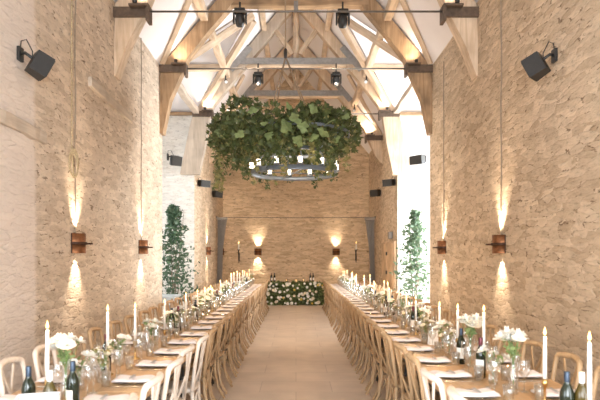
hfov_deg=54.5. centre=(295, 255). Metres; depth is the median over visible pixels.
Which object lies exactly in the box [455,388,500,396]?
napkin
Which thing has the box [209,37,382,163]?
roof truss
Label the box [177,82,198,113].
brace
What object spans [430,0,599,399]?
wall
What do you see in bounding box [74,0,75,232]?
cable
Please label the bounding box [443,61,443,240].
cable
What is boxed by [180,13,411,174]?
roof truss
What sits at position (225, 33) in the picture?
rafter
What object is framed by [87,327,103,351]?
chair
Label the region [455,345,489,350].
napkin
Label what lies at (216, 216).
wire
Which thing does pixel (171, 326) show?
wine bottle
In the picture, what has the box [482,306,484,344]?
taper candle
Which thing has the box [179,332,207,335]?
napkin
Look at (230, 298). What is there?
dining table
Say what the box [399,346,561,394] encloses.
dining table
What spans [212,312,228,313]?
napkin
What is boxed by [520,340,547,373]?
chair
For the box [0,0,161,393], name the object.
wall
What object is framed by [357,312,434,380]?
dining table
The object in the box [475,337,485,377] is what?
wine bottle
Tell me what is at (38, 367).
chair
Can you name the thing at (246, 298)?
chair
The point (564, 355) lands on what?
chair
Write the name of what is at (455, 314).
chair
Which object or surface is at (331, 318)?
chair
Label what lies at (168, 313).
flower vase
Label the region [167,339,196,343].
napkin
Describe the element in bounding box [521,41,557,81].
loudspeaker
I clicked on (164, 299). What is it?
taper candle
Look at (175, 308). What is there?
flower vase
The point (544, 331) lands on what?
taper candle
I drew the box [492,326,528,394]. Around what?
flower vase
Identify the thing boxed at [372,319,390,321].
napkin
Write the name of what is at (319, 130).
chandelier
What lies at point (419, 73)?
roof truss
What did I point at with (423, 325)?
flower vase
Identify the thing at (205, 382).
chair
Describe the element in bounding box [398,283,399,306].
taper candle
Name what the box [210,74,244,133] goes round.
brace
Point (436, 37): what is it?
ceiling
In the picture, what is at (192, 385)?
chair
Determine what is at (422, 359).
napkin
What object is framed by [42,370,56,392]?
wine bottle
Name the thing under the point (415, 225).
potted tree
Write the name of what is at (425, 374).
chair
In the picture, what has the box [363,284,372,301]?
flower vase
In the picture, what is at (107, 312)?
taper candle
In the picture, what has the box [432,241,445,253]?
wall lamp
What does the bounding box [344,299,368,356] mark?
chair
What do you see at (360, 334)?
chair
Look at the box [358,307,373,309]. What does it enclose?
napkin
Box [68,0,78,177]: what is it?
rope
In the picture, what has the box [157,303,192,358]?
chair
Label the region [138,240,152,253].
wall lamp
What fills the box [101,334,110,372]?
wine bottle
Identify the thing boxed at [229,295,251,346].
chair
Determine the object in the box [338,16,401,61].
rafter
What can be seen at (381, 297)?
flower vase
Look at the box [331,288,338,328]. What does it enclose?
chair
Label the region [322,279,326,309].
chair
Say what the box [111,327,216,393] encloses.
dining table
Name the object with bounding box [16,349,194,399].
dining table
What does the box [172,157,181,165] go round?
grille
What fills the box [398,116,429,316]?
wall
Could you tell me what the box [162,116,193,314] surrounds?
wall
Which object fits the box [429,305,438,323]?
chair
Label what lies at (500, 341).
chair
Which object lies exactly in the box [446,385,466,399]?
chair
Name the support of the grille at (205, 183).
attached to the loudspeaker at (201, 183)
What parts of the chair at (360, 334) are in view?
leg, frame, leg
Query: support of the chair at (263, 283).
on the floor
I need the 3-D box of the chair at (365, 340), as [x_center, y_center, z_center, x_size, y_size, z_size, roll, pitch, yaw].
[1.108,1.214,8.110,0.517,0.947,0.444,0,0,1]
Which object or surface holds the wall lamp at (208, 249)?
attached to the wall at (207, 207)
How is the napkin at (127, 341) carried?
on the dinner plate
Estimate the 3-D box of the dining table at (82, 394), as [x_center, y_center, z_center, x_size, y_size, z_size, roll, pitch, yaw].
[-1.450,1.301,3.035,0.900,0.761,1.826,0,0,0]
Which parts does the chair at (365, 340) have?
leg, frame, leg, seat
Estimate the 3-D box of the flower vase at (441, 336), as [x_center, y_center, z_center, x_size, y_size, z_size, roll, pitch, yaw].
[1.422,0.766,5.441,0.209,0.308,0.189,0,0,11]
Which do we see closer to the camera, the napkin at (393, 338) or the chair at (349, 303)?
the napkin at (393, 338)
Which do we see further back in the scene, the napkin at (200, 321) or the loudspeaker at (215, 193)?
the loudspeaker at (215, 193)
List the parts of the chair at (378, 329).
leg, frame, leg, seat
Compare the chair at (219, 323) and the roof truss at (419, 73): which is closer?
the chair at (219, 323)
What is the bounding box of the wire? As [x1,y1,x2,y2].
[216,216,375,218]
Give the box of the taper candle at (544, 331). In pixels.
[543,328,546,378]
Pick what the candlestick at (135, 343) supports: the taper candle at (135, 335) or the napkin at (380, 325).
the taper candle at (135, 335)
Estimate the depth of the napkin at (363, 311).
9.25 m
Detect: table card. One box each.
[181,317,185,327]
[213,300,218,307]
[427,330,437,344]
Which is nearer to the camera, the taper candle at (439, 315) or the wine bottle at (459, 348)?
the wine bottle at (459, 348)
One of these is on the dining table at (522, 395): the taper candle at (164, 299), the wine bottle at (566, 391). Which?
the wine bottle at (566, 391)
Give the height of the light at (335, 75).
0.602 m
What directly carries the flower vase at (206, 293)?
on the dining table at (214, 309)
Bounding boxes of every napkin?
[0,394,16,399]
[14,392,60,399]
[36,374,85,382]
[76,360,100,365]
[84,394,129,399]
[96,348,128,353]
[111,374,154,382]
[114,339,146,343]
[131,332,159,335]
[135,360,172,365]
[153,348,182,353]
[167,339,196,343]
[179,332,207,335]
[190,325,211,328]
[198,320,218,322]
[205,316,225,317]
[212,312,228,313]
[216,308,232,310]
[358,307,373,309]
[363,311,378,312]
[368,314,384,316]
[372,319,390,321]
[377,324,398,326]
[385,330,408,333]
[391,337,420,340]
[405,345,433,350]
[416,356,450,361]
[429,370,471,376]
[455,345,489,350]
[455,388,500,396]
[486,356,515,362]
[499,370,542,376]
[530,388,574,396]
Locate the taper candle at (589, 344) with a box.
[587,331,591,399]
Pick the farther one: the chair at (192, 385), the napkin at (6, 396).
the chair at (192, 385)
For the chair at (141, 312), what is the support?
on the floor
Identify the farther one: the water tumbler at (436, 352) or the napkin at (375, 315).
the napkin at (375, 315)
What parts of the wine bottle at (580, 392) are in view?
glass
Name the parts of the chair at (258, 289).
frame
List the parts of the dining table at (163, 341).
leg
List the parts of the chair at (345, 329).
frame, leg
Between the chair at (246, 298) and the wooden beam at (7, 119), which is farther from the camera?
the chair at (246, 298)
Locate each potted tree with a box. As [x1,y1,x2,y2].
[162,204,200,312]
[389,209,429,308]
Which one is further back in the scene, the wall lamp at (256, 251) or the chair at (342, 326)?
the wall lamp at (256, 251)
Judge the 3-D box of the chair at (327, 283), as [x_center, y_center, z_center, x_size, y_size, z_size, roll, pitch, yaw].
[1.108,1.214,16.017,0.517,0.947,0.444,0,0,-1]
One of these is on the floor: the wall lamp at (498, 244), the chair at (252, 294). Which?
the chair at (252, 294)
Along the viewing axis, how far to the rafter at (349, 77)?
17.99 m
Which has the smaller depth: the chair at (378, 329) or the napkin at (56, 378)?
the napkin at (56, 378)
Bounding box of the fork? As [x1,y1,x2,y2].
[110,386,140,386]
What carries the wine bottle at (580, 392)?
on the dining table at (522, 395)
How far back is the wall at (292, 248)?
22.40 m
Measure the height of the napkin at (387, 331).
0.028 m
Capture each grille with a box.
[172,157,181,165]
[202,180,210,186]
[216,191,222,197]
[370,190,376,196]
[382,179,390,185]
[409,155,420,164]
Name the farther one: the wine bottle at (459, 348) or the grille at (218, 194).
the grille at (218, 194)
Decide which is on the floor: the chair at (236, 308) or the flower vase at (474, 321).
the chair at (236, 308)
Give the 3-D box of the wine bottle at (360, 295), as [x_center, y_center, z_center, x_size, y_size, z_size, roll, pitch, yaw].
[1.448,0.768,13.212,0.076,0.303,0.076,0,0,0]
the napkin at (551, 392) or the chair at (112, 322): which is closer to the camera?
the napkin at (551, 392)
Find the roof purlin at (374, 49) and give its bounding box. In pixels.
[362,30,383,77]
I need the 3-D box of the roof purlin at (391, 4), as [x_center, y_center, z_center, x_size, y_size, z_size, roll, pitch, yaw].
[1.871,-4.916,4.900,0.182,0.200,14.200,0,0,0]
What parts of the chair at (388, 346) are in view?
frame, leg, leg, seat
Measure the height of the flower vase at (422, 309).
0.375 m
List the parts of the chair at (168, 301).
frame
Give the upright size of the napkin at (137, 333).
0.028 m
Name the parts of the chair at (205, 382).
seat, leg, leg, frame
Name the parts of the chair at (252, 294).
leg, frame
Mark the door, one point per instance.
(389, 251)
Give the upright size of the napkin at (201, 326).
0.028 m
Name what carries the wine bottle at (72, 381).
on the dining table at (82, 394)
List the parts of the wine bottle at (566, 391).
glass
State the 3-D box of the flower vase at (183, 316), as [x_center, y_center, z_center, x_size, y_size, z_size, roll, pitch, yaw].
[-1.443,0.766,7.026,0.189,0.308,0.209,0,0,-33]
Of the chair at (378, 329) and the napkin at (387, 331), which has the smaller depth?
the chair at (378, 329)
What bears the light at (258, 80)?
hanging from the roof truss at (395, 143)
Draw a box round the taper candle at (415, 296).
[415,296,416,320]
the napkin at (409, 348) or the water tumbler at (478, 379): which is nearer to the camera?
the water tumbler at (478, 379)
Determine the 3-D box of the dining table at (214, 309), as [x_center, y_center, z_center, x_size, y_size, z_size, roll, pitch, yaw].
[-1.450,1.301,10.355,0.900,0.761,1.826,0,0,0]
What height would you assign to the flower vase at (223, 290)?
0.388 m
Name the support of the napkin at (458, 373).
on the dinner plate
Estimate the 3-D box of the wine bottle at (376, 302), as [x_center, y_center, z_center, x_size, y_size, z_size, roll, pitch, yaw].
[1.425,0.768,10.447,0.076,0.303,0.076,0,0,0]
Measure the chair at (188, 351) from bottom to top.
0.947 m
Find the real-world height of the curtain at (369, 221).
3.015 m
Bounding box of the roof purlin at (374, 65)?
[370,64,403,71]
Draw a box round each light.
[233,2,246,27]
[253,63,262,85]
[331,63,341,85]
[336,2,349,28]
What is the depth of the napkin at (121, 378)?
4.21 m
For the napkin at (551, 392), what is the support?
on the dinner plate
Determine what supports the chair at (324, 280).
on the floor
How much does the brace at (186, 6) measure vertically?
1.484 m
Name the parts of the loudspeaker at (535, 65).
bracket arm, wall plate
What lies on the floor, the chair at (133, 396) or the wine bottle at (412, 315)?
the chair at (133, 396)
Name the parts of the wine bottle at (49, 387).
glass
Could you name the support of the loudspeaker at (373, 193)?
attached to the wall at (384, 207)
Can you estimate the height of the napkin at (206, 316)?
0.028 m
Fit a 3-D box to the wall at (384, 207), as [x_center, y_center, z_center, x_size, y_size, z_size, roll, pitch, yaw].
[3.025,-1.180,19.225,0.450,5.720,6.350,0,0,0]
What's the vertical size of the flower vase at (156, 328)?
0.308 m
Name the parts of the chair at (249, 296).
leg, frame, leg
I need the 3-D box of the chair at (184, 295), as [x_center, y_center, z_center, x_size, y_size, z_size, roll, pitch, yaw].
[-1.871,1.214,10.976,0.517,0.947,0.444,0,0,-4]
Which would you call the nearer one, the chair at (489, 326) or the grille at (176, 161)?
the chair at (489, 326)
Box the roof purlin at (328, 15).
[317,9,332,89]
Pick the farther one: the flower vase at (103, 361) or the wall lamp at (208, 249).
the wall lamp at (208, 249)
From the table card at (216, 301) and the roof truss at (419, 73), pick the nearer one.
the table card at (216, 301)
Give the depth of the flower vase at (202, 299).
8.54 m
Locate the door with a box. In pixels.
[382,241,396,303]
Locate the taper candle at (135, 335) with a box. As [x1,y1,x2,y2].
[134,303,136,340]
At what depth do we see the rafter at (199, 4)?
11.40 m
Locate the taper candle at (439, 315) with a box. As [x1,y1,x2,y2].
[438,301,440,331]
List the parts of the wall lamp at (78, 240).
lamp shade, lamp shade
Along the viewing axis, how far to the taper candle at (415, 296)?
6.81 m
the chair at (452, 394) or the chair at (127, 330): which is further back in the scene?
the chair at (127, 330)
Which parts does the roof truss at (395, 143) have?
cruck blade, gusset plate, tie rod, steel plate, king post, gusset plate, cruck blade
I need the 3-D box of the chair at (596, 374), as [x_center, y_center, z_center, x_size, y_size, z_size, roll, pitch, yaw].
[1.892,1.214,3.851,0.517,0.947,0.444,0,0,2]
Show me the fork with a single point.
(110, 386)
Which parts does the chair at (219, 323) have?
seat, leg, frame, leg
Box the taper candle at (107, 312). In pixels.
[106,305,108,346]
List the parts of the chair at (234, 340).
leg, frame, leg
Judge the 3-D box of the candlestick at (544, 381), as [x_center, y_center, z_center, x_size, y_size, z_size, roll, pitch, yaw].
[1.460,0.820,3.420,0.094,0.200,0.092,0,0,0]
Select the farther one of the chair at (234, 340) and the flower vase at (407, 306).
the chair at (234, 340)
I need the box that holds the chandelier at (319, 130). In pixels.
[205,0,363,192]
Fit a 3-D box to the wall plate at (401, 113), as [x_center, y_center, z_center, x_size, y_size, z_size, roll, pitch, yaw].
[4.725,-3.900,15.980,3.750,0.092,0.129,0,0,0]
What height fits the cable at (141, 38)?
3.631 m
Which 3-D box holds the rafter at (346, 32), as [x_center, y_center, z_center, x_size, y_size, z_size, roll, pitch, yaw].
[1.897,-4.784,15.151,0.157,2.091,2.575,0,0,43]
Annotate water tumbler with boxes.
[100,370,110,386]
[123,344,130,356]
[125,356,133,369]
[146,344,153,356]
[434,342,441,353]
[451,352,459,365]
[474,365,483,380]
[500,366,510,380]
[503,384,514,399]
[534,383,543,399]
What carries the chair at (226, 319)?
on the floor
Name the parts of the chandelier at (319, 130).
suspension cord, suspension cord, suspension cord, suspension cord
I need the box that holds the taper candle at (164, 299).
[164,299,165,329]
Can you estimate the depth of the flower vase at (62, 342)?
3.60 m
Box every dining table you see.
[11,392,147,399]
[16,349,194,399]
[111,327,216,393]
[157,313,229,383]
[182,304,238,331]
[219,297,246,320]
[350,296,380,302]
[353,303,405,316]
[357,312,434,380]
[374,325,478,389]
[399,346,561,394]
[437,386,561,399]
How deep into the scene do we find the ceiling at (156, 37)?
11.96 m
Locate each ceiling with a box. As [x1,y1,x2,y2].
[113,0,293,134]
[171,9,251,111]
[298,0,477,153]
[350,15,420,111]
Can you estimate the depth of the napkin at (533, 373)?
4.38 m
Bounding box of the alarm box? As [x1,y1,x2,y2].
[388,232,392,238]
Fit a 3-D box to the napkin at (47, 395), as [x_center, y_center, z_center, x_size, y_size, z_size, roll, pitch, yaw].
[-1.320,0.817,2.980,0.207,0.205,0.142,0,0,-17]
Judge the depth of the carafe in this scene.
5.66 m
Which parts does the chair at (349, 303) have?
leg, frame, leg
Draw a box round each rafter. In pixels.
[190,13,254,61]
[193,0,207,20]
[199,20,255,109]
[208,31,229,77]
[229,85,240,106]
[259,9,274,89]
[337,24,390,108]
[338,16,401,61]
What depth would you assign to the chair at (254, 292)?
12.17 m
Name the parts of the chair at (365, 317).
leg, frame, leg, seat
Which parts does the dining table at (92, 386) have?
frame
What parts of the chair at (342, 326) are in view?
leg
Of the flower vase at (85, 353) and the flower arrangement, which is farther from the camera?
the flower arrangement
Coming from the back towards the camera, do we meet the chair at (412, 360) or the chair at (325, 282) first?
the chair at (325, 282)
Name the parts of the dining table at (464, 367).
frame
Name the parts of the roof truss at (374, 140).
gusset plate, cruck blade, steel plate, king post, cruck blade, gusset plate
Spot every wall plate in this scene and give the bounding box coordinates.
[170,112,191,115]
[400,112,421,115]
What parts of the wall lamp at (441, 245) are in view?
lamp shade, lamp shade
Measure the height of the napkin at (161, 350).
0.028 m
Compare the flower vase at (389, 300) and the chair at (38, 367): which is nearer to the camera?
the chair at (38, 367)
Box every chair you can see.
[0,356,25,396]
[32,344,58,379]
[67,334,86,359]
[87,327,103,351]
[109,320,123,342]
[123,315,139,335]
[128,392,137,399]
[138,310,171,379]
[139,371,163,399]
[148,306,159,322]
[149,344,194,399]
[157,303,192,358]
[159,334,208,399]
[161,355,183,399]
[166,300,193,358]
[169,326,217,399]
[174,297,183,308]
[183,295,189,307]
[184,320,225,399]
[187,315,232,393]
[196,310,236,382]
[212,303,243,365]
[214,306,239,373]
[222,300,246,358]
[228,297,247,351]
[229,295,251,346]
[239,293,253,341]
[240,290,257,333]
[246,285,262,323]
[249,291,256,337]
[253,288,260,329]
[256,287,260,326]
[259,284,263,320]
[260,283,264,316]
[261,281,267,313]
[262,282,266,315]
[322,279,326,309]
[324,280,327,310]
[325,282,329,315]
[327,283,331,316]
[328,284,332,319]
[329,285,333,322]
[330,286,335,325]
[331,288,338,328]
[333,289,339,332]
[335,291,341,336]
[337,293,358,340]
[339,295,358,345]
[342,297,359,349]
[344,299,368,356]
[347,302,374,363]
[351,305,376,370]
[356,309,383,379]
[360,313,398,390]
[365,318,404,399]
[373,324,417,399]
[381,331,431,399]
[392,340,440,399]
[405,351,425,399]
[407,297,414,309]
[414,299,422,311]
[417,309,452,376]
[420,367,446,399]
[422,302,429,315]
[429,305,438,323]
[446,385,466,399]
[451,313,463,328]
[463,323,475,341]
[485,324,498,350]
[497,333,520,362]
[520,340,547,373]
[550,352,582,389]
[592,365,599,399]
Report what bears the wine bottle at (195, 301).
on the dining table at (211, 314)
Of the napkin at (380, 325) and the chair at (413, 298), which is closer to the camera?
the napkin at (380, 325)
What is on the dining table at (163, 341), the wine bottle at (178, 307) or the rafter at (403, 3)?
the wine bottle at (178, 307)
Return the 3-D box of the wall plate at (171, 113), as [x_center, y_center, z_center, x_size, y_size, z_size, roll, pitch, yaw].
[-4.725,-3.900,15.980,3.750,0.092,0.129,0,0,0]
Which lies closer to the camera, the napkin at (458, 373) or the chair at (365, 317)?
the napkin at (458, 373)
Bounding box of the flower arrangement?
[264,280,324,304]
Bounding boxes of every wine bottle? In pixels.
[21,366,35,393]
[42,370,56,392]
[66,361,79,399]
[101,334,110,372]
[169,308,174,333]
[175,306,180,330]
[193,300,197,320]
[358,283,361,296]
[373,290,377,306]
[384,296,388,315]
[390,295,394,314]
[410,306,414,330]
[414,307,420,331]
[456,328,465,363]
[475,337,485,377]
[559,371,574,399]
[574,372,586,399]
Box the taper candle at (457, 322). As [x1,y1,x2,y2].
[456,304,458,337]
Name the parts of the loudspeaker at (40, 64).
wall plate, bracket arm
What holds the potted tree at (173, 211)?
on the floor
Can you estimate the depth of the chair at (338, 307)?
12.93 m
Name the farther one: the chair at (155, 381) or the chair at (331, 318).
the chair at (331, 318)
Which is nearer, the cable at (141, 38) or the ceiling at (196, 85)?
the cable at (141, 38)
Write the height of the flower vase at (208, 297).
0.306 m
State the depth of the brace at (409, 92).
14.35 m
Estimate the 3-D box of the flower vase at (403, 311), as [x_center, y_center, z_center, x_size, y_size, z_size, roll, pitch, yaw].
[1.469,0.766,7.820,0.189,0.308,0.209,0,0,3]
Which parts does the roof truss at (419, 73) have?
cruck blade, tie rod, steel plate, cruck blade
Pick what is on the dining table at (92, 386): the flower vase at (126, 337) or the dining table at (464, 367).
the flower vase at (126, 337)
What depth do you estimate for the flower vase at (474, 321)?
4.83 m
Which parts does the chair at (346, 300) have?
leg, frame, leg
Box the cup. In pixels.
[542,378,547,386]
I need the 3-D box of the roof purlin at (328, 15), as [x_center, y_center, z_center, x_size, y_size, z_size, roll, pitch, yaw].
[0.851,-6.161,10.100,0.150,0.166,24.600,0,0,0]
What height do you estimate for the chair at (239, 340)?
0.947 m
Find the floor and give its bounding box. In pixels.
[163,302,427,399]
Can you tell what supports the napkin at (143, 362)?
on the dinner plate
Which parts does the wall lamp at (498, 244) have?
lamp shade, lamp shade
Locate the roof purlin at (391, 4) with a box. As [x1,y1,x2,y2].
[384,0,398,20]
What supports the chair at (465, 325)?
on the floor
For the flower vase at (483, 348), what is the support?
on the dining table at (464, 367)
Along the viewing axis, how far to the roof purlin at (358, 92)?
17.65 m
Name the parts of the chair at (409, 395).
frame, seat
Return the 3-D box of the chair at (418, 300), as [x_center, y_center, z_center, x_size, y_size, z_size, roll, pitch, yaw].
[1.889,1.214,9.923,0.517,0.947,0.444,0,0,-1]
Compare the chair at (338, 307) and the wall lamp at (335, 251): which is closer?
the chair at (338, 307)
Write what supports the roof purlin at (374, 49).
attached to the ceiling at (436, 37)
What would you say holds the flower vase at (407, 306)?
on the dining table at (408, 335)
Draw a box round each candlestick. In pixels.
[103,349,113,375]
[130,341,139,359]
[542,378,547,399]
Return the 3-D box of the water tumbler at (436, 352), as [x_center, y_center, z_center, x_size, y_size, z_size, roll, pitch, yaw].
[1.344,0.868,5.521,0.074,0.105,0.072,0,0,0]
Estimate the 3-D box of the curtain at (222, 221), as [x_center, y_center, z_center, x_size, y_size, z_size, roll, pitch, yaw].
[-2.605,0.152,20.500,0.390,3.015,0.120,0,0,0]
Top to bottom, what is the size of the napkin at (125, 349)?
0.028 m
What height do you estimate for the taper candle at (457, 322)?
0.326 m
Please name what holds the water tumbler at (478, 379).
on the dining table at (464, 367)
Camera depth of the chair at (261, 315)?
15.04 m
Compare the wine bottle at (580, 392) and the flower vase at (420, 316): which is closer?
the wine bottle at (580, 392)
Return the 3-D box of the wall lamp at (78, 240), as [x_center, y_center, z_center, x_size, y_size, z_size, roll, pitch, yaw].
[-2.690,-0.160,7.390,0.220,0.250,0.292,0,0,0]
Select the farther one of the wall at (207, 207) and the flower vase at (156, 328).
the wall at (207, 207)
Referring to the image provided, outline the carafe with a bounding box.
[142,325,151,350]
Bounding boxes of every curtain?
[216,217,227,287]
[364,217,374,292]
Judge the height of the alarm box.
0.200 m
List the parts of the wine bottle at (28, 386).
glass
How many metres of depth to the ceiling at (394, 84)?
15.36 m
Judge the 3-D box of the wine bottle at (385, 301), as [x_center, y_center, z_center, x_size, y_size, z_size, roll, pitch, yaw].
[1.397,0.768,9.040,0.076,0.303,0.076,0,0,0]
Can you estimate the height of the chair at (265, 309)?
0.947 m
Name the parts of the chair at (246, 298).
leg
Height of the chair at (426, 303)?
0.947 m
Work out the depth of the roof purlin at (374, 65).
15.04 m
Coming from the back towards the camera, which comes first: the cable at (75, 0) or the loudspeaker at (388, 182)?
the loudspeaker at (388, 182)
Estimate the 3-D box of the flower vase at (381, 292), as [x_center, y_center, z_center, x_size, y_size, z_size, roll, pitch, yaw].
[1.467,0.732,9.868,0.234,0.375,0.201,0,0,-37]
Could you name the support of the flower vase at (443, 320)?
on the dining table at (464, 367)
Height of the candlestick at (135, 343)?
0.160 m
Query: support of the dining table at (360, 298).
on the floor
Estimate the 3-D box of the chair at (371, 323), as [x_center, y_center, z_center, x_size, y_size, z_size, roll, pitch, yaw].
[1.102,1.214,6.881,0.517,0.947,0.444,0,0,-2]
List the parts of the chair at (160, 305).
frame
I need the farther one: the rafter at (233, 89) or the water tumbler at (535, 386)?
the rafter at (233, 89)
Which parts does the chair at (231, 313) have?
seat, frame, leg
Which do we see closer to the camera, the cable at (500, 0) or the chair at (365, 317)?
the chair at (365, 317)
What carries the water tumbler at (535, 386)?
on the dining table at (522, 395)
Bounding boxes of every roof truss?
[113,0,478,80]
[159,0,432,135]
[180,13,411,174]
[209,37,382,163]
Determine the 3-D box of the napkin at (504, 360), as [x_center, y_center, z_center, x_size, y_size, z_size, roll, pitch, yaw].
[1.728,0.890,5.045,0.303,0.028,0.178,0,0,4]
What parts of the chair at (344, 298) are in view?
leg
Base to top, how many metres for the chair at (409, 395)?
0.947 m
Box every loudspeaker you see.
[17,39,54,80]
[167,150,182,165]
[198,177,210,187]
[212,189,222,197]
[370,189,380,196]
[382,176,394,186]
[409,151,425,164]
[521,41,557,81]
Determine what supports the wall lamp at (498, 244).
attached to the wall at (547, 276)
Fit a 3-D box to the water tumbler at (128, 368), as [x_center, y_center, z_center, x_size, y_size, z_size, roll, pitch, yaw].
[-1.356,0.868,4.742,0.074,0.105,0.072,0,0,0]
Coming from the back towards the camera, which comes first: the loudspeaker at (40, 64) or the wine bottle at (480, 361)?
the loudspeaker at (40, 64)
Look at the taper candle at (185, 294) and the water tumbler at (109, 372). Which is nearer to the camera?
the water tumbler at (109, 372)
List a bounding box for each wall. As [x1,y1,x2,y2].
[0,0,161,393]
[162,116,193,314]
[194,135,222,301]
[223,70,368,298]
[369,133,397,304]
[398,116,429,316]
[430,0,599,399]
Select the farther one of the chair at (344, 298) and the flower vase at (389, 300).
the chair at (344, 298)
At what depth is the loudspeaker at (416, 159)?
12.43 m
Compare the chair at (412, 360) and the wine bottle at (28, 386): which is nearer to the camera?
the wine bottle at (28, 386)
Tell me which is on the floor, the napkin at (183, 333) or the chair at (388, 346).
the chair at (388, 346)
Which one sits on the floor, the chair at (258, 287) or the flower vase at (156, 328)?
the chair at (258, 287)
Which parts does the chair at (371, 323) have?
leg, frame, leg, seat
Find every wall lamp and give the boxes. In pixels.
[71,233,92,252]
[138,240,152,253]
[206,247,210,254]
[254,249,261,254]
[332,249,339,254]
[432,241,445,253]
[485,235,505,252]
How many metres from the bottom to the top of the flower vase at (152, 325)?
0.306 m
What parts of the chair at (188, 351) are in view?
seat, frame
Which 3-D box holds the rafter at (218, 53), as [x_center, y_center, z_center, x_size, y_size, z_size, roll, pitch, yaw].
[-1.869,-4.917,14.000,0.184,0.196,3.600,0,0,0]
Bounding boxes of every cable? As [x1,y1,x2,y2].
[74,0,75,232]
[141,38,141,239]
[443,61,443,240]
[500,0,501,234]
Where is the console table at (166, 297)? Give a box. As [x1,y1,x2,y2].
[162,294,180,307]
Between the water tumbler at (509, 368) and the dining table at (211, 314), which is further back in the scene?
the dining table at (211, 314)
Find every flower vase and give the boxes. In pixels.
[49,332,85,399]
[58,350,96,390]
[88,341,116,382]
[109,334,131,365]
[142,318,159,348]
[143,314,163,343]
[160,310,178,336]
[173,305,186,328]
[174,309,185,332]
[183,303,197,323]
[192,292,206,316]
[195,298,204,318]
[200,290,213,312]
[201,295,210,314]
[219,283,226,301]
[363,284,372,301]
[365,289,373,304]
[375,289,388,299]
[378,293,384,311]
[387,297,394,317]
[392,299,404,319]
[397,295,410,309]
[398,301,411,324]
[404,304,417,325]
[414,302,432,333]
[417,313,436,341]
[419,311,432,337]
[432,319,452,350]
[437,321,459,354]
[456,312,482,366]
[477,344,511,384]
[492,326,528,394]
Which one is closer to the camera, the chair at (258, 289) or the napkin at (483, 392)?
the napkin at (483, 392)
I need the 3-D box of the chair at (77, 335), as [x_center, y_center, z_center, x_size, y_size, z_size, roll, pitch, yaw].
[-1.872,1.214,5.466,0.517,0.947,0.444,0,0,-3]
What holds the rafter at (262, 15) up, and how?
attached to the ceiling at (156, 37)
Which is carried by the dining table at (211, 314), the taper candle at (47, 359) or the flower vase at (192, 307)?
the flower vase at (192, 307)
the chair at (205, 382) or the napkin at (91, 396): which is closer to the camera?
the napkin at (91, 396)
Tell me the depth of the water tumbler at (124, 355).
5.34 m
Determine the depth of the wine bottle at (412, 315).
7.12 m
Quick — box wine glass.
[518,361,529,391]
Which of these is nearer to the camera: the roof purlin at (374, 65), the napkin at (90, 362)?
the napkin at (90, 362)
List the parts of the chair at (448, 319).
frame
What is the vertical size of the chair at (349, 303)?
0.947 m
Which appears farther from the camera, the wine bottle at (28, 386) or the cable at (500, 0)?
the cable at (500, 0)
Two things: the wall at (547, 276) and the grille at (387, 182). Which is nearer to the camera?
the wall at (547, 276)
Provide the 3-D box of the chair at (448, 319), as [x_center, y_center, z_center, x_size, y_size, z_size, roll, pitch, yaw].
[1.895,1.214,8.064,0.517,0.947,0.444,0,0,3]
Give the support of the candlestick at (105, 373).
on the dining table at (92, 386)
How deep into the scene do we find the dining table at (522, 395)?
3.93 m
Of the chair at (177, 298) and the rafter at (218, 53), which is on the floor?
the chair at (177, 298)
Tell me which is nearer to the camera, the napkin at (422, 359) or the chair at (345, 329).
the napkin at (422, 359)
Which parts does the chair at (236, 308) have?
leg, frame, leg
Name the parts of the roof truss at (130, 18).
cruck blade, tie rod, cruck blade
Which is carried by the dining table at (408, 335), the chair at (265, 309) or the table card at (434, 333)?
the table card at (434, 333)
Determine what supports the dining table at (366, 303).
on the floor
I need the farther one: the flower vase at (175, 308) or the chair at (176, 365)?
the flower vase at (175, 308)
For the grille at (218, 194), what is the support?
attached to the loudspeaker at (215, 193)
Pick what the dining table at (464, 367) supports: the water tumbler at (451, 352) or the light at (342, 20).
the water tumbler at (451, 352)
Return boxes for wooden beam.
[0,108,46,143]
[88,77,131,122]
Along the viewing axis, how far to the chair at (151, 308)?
8.59 m
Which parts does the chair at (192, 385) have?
seat, leg, leg, frame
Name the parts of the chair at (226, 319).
seat, leg, frame, leg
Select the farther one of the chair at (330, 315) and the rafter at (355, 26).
the chair at (330, 315)
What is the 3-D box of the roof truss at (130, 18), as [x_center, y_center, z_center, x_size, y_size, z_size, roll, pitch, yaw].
[0.000,-4.995,9.010,5.640,4.450,0.440,0,0,0]
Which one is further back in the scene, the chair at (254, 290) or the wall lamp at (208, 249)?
the wall lamp at (208, 249)
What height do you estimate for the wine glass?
0.215 m
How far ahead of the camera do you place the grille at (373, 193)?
19.13 m
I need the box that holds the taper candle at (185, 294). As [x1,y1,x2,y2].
[185,294,186,317]
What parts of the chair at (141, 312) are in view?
frame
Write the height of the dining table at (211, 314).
0.761 m
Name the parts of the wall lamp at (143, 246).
lamp shade, lamp shade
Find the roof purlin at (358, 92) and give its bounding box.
[351,84,362,106]
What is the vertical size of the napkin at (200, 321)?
0.028 m
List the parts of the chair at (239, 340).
leg, frame, leg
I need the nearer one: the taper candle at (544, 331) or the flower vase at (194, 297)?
the taper candle at (544, 331)
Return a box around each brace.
[160,0,192,64]
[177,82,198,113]
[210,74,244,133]
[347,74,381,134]
[393,83,414,113]
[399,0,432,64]
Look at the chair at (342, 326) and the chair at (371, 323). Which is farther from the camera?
the chair at (342, 326)
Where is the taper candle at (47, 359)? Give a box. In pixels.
[45,321,49,379]
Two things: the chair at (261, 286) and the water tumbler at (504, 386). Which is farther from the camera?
the chair at (261, 286)
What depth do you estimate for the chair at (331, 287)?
14.10 m
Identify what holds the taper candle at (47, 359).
on the candlestick

